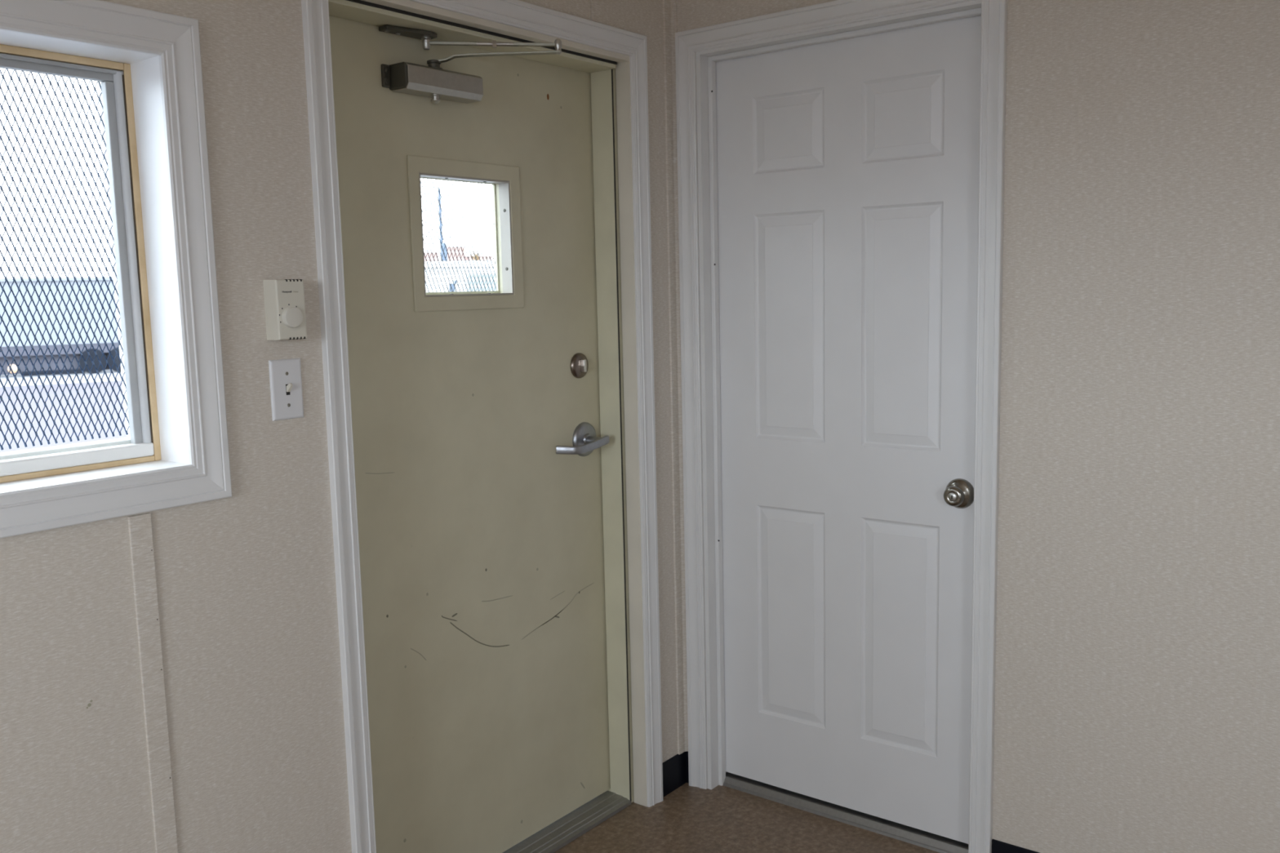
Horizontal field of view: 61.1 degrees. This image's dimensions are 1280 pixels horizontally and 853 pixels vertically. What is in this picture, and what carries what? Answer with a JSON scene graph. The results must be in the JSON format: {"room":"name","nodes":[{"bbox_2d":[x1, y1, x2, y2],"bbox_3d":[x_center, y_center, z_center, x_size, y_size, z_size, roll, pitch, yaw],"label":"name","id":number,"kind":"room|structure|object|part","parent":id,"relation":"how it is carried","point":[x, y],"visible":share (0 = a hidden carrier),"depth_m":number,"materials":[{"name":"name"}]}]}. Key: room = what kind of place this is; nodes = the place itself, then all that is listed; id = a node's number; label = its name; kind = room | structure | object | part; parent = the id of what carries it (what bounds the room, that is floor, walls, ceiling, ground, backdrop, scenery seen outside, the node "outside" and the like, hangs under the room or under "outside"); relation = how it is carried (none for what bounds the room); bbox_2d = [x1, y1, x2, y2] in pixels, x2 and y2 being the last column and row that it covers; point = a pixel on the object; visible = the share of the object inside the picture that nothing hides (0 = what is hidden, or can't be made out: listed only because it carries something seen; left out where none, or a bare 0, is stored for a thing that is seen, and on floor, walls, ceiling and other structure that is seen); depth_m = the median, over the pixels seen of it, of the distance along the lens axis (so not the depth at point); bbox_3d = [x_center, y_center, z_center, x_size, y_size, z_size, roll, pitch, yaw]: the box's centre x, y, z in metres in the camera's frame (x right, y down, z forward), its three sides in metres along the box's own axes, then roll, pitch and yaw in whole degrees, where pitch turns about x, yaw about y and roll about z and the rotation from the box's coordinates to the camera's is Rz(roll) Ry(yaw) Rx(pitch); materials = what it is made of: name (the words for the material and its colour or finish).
{"room":"portable office trailer","nodes":[
{"label":"portable office trailer","id":0,"kind":"room"},
{"bbox_2d":[0,0,677,852],"bbox_3d":[-1.438,0.119,1.233,0.160,2.480,4.860,4,9,37],"label":"wall","id":1,"kind":"structure","parent":0,"point":[246,585],"depth_m":2.00,"materials":[{"name":"beige paint"}]},
{"bbox_2d":[0,0,231,538],"bbox_3d":[-1.180,-0.228,1.527,0.181,0.840,1.161,4,9,37],"label":"window","id":2,"kind":"structure","parent":1,"relation":"in","point":[145,64],"depth_m":1.89,"materials":[{"name":"white paint"}]},
{"bbox_3d":[-1.210,-0.557,1.520,0.018,0.019,0.944,4,9,37],"label":"sash rail","id":3,"kind":"part","parent":2,"relation":"part of","materials":[{"name":"grey metal"}]},
{"bbox_3d":[-1.231,-0.231,1.574,0.042,0.737,1.027,4,9,37],"label":"frame","id":4,"kind":"part","parent":2,"relation":"part of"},
{"bbox_3d":[-1.194,0.095,1.594,0.028,0.024,0.984,4,9,37],"label":"sash rail","id":5,"kind":"part","parent":2,"relation":"part of","materials":[{"name":"white plastic"}]},
{"bbox_3d":[-1.123,-0.606,1.429,0.016,0.069,1.161,4,9,37],"label":"casing","id":6,"kind":"part","parent":2,"relation":"part of","materials":[{"name":"white paint"}]},
{"bbox_3d":[-1.105,0.159,1.524,0.016,0.069,1.161,4,9,37],"label":"casing","id":7,"kind":"part","parent":2,"relation":"part of","materials":[{"name":"white paint"}]},
{"bbox_3d":[-0.918,-0.273,1.926,0.018,0.658,0.016,4,9,37],"label":"sash rail","id":8,"kind":"part","parent":2,"relation":"part of","materials":[{"name":"grey metal"}]},
{"bbox_3d":[-0.781,-0.285,1.905,0.016,0.840,0.069,4,9,37],"label":"casing","id":9,"kind":"part","parent":2,"relation":"part of","materials":[{"name":"white paint"}]},
{"bbox_2d":[127,512,177,852],"bbox_3d":[-0.844,0.696,1.923,0.007,1.098,0.040,4,9,37],"label":"batten","id":10,"kind":"object","parent":1,"relation":"attached to","point":[140,526],"visible":1,"depth_m":1.89,"materials":[{"name":"beige wood"}]},
{"bbox_2d":[262,279,306,340],"bbox_3d":[-0.662,-0.220,2.036,0.052,0.112,0.062,4,9,37],"label":"thermostat","id":11,"kind":"object","parent":1,"relation":"attached to","point":[284,299],"visible":1,"depth_m":2.02,"materials":[{"name":"beige plastic"}]},
{"bbox_2d":[268,358,303,421],"bbox_3d":[-0.669,-0.071,2.067,0.020,0.115,0.068,4,9,37],"label":"light switch","id":12,"kind":"object","parent":1,"relation":"attached to","point":[285,375],"visible":1,"depth_m":2.06,"materials":[{"name":"white plastic"}]},
{"bbox_2d":[301,0,662,852],"bbox_3d":[-0.318,0.081,2.604,0.320,2.126,1.063,4,9,37],"label":"door","id":13,"kind":"structure","parent":1,"relation":"in","point":[492,466],"depth_m":2.68,"materials":[{"name":"beige paint"}]},
{"bbox_3d":[-0.595,0.139,2.187,0.016,2.126,0.057,4,9,37],"label":"casing","id":14,"kind":"part","parent":13,"relation":"part of","materials":[{"name":"white paint"}]},
{"bbox_3d":[-0.451,-0.456,2.620,0.006,0.319,0.332,4,9,37],"label":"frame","id":15,"kind":"part","parent":13,"relation":"part of","materials":[{"name":"clear glass"}]},
{"bbox_3d":[-0.408,-0.455,2.591,0.006,0.351,0.359,4,9,37],"label":"vision frame","id":16,"kind":"part","parent":13,"relation":"part of","materials":[{"name":"beige paint"}]},
{"bbox_3d":[-0.322,-0.857,2.430,0.100,0.011,0.010,-2,7,-5],"label":"adjusting rod","id":17,"kind":"part","parent":13,"relation":"part of","materials":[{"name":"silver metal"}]},
{"bbox_3d":[-0.327,-0.831,2.439,0.298,0.024,0.019,-2,7,-3],"label":"arm","id":18,"kind":"part","parent":13,"relation":"part of","materials":[{"name":"metal"}]},
{"bbox_3d":[-0.312,-0.943,2.452,0.016,0.057,1.063,4,9,37],"label":"casing","id":19,"kind":"part","parent":13,"relation":"part of","materials":[{"name":"white paint"}]},
{"bbox_3d":[-0.145,0.051,2.892,0.169,0.036,0.042,-6,9,-35],"label":"lever arm","id":20,"kind":"part","parent":13,"relation":"part of","materials":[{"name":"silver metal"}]},
{"bbox_3d":[-0.147,0.035,2.966,0.019,0.094,0.094,4,9,37],"label":"lever handle","id":21,"kind":"part","parent":13,"relation":"part of","materials":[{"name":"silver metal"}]},
{"bbox_3d":[0.019,0.026,2.975,0.016,2.126,0.057,4,9,37],"label":"casing","id":22,"kind":"part","parent":13,"relation":"part of","materials":[{"name":"white paint"}]},
{"bbox_2d":[662,0,688,754],"bbox_3d":[0.103,-0.205,3.060,0.018,2.360,0.040,4,9,37],"label":"trim","id":23,"kind":"structure","parent":1,"relation":"attached to","point":[669,6],"depth_m":3.06,"materials":[{"name":"beige wood"}]},
{"bbox_2d":[662,751,688,797],"bbox_3d":[0.103,1.019,3.175,0.019,0.102,0.134,4,9,37],"label":"baseboard","id":24,"kind":"structure","parent":1,"relation":"attached to","point":[675,769],"depth_m":3.19,"materials":[{"name":"black rubber"}]},
{"bbox_2d":[554,782,939,852],"bbox_3d":[0.229,1.424,0.886,3.370,0.140,6.060,4,9,37],"label":"floor","id":25,"kind":"structure","parent":0,"point":[722,819],"depth_m":2.94,"materials":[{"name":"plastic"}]},
{"bbox_2d":[676,0,1279,852],"bbox_3d":[1.290,-0.072,2.257,3.210,2.480,0.120,4,9,37],"label":"wall","id":26,"kind":"structure","parent":0,"point":[1137,668],"depth_m":2.35,"materials":[{"name":"beige paint"}]},
{"bbox_2d":[675,0,1007,852],"bbox_3d":[0.517,0.015,2.859,0.903,2.153,0.134,4,9,37],"label":"door","id":27,"kind":"structure","parent":26,"relation":"in","point":[847,183],"depth_m":2.84,"materials":[{"name":"white paint"}]},
{"bbox_3d":[0.147,-0.003,3.071,0.057,2.153,0.016,4,9,37],"label":"casing","id":28,"kind":"part","parent":27,"relation":"part of","materials":[{"name":"white paint"}]},
{"bbox_3d":[0.400,-0.779,2.871,0.215,0.202,0.034,4,9,37],"label":"panel","id":29,"kind":"part","parent":27,"relation":"part of","materials":[{"name":"white paint"}]},
{"bbox_3d":[0.411,-0.268,2.935,0.215,0.613,0.034,4,9,37],"label":"panel","id":30,"kind":"part","parent":27,"relation":"part of","materials":[{"name":"white paint"}]},
{"bbox_3d":[0.430,0.526,3.034,0.215,0.608,0.034,4,9,37],"label":"panel","id":31,"kind":"part","parent":27,"relation":"part of","materials":[{"name":"white paint"}]},
{"bbox_3d":[0.457,-1.018,2.683,0.903,0.057,0.016,4,9,37],"label":"casing","id":32,"kind":"part","parent":27,"relation":"part of","materials":[{"name":"white paint"}]},
{"bbox_3d":[0.684,0.545,2.838,0.216,0.608,0.034,4,9,37],"label":"panel","id":33,"kind":"part","parent":27,"relation":"part of","materials":[{"name":"white paint"}]},
{"bbox_3d":[0.666,-0.249,2.739,0.216,0.613,0.034,4,9,37],"label":"panel","id":34,"kind":"part","parent":27,"relation":"part of","materials":[{"name":"white paint"}]},
{"bbox_3d":[0.654,-0.760,2.675,0.216,0.202,0.034,4,9,37],"label":"panel","id":35,"kind":"part","parent":27,"relation":"part of","materials":[{"name":"white paint"}]},
{"bbox_3d":[0.786,0.167,2.672,0.075,0.075,0.018,4,9,37],"label":"knob","id":36,"kind":"part","parent":27,"relation":"part of","materials":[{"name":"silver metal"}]},
{"bbox_3d":[0.816,0.046,2.556,0.057,2.153,0.016,4,9,37],"label":"casing","id":37,"kind":"part","parent":27,"relation":"part of","materials":[{"name":"white paint"}]},
{"bbox_2d":[991,839,1039,852],"bbox_3d":[1.707,1.126,2.024,2.128,0.102,0.004,4,9,37],"label":"baseboard","id":38,"kind":"structure","parent":26,"relation":"attached to","point":[997,846],"depth_m":2.64,"materials":[{"name":"black rubber"}]},
{"label":"outside","id":39,"kind":"structure","parent":0,"visible":0},
{"bbox_2d":[0,369,121,386],"bbox_3d":[-7.757,1.329,9.431,260.000,0.200,240.000,4,9,37],"label":"ground","id":40,"kind":"structure","parent":39,"point":[19,376],"depth_m":32.56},
{"bbox_2d":[0,276,120,376],"bbox_3d":[-20.737,-3.091,34.105,10.700,3.050,2.740,-5,8,-27],"label":"trailer","id":41,"kind":"object","parent":40,"relation":"on","point":[6,288],"visible":0.5,"depth_m":33.99,"materials":[{"name":"grey paint"}]},
{"bbox_2d":[7,364,17,373],"bbox_3d":[-19.368,-1.778,33.468,0.278,0.278,0.070,-5,8,-27],"label":"marker lamp","id":42,"kind":"object","parent":41,"relation":"attached to","point":[14,367],"depth_m":33.46,"materials":[{"name":"white plastic"}]},
{"bbox_3d":[-18.401,-1.698,34.026,1.750,0.140,0.040,-5,8,-27],"label":"chassis rail","id":43,"kind":"part","parent":41,"relation":"part of","materials":[{"name":"metal"}]},
{"bbox_3d":[-20.169,-2.256,33.146,10.600,0.305,0.160,-5,8,-27],"label":"rail","id":44,"kind":"part","parent":41,"relation":"part of","materials":[{"name":"grey metal"}]},
{"bbox_2d":[424,251,438,261],"bbox_3d":[-12.572,-7.496,61.298,2.450,4.670,6.600,-3,7,-9],"label":"building","id":45,"kind":"structure","parent":40,"relation":"on","point":[425,253],"depth_m":59.63,"materials":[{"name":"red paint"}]},
{"bbox_2d":[437,187,447,261],"bbox_3d":[-7.913,-6.337,43.773,0.379,6.500,0.229,4,9,37],"label":"utility pole","id":46,"kind":"object","parent":40,"relation":"on","point":[438,193],"visible":0.41,"depth_m":43.55,"materials":[{"name":"blue metal"}]},
{"bbox_3d":[-7.975,-6.344,43.841,0.198,6.500,0.198,4,9,37],"label":"post","id":47,"kind":"part","parent":46,"relation":"part of","materials":[{"name":"grey metal"}]},
{"bbox_2d":[447,246,465,261],"bbox_3d":[-10.480,-7.727,61.625,1.200,4.950,6.600,-3,7,-9],"label":"building","id":48,"kind":"structure","parent":40,"relation":"on","point":[455,247],"depth_m":59.73,"materials":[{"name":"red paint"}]},
{"bbox_2d":[424,260,496,292],"bbox_3d":[-2.071,-0.650,13.016,6.100,2.575,2.540,-2,7,-9],"label":"storage container","id":49,"kind":"object","parent":40,"relation":"on","point":[492,261],"visible":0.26,"depth_m":11.71,"materials":[{"name":"blue metal"}]},
{"bbox_2d":[448,283,455,291],"bbox_3d":[-2.024,-1.497,11.676,0.060,0.085,0.100,-2,7,-9],"label":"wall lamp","id":50,"kind":"object","parent":49,"relation":"attached to","point":[452,285],"depth_m":11.63,"materials":[{"name":"metal"}]},
{"bbox_3d":[-1.697,-1.558,11.739,0.320,0.165,0.006,-2,7,-9],"label":"pane","id":51,"kind":"part","parent":49,"relation":"part of","materials":[{"name":"white metal"}]},
{"bbox_2d":[462,244,489,260],"bbox_3d":[-7.306,-6.035,49.053,1.136,4.564,1.382,-4,8,-24],"label":"bare tree","id":52,"kind":"object","parent":40,"relation":"on","point":[471,251],"visible":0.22,"depth_m":48.80,"materials":[{"name":"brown plant"}]},
{"bbox_2d":[465,255,493,260],"bbox_3d":[-9.118,-7.519,61.881,1.550,4.410,6.600,-3,7,-9],"label":"building","id":53,"kind":"structure","parent":40,"relation":"on","point":[466,257],"depth_m":60.28,"materials":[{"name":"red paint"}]},
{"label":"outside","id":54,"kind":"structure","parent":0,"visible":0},
{"bbox_2d":[0,380,127,453],"bbox_3d":[-12.719,-0.054,20.621,60.000,0.018,20.800,-5,8,-27],"label":"paved lane","id":55,"kind":"structure","parent":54,"point":[52,443],"depth_m":21.68,"materials":[{"name":"grey asphalt"}]}
]}

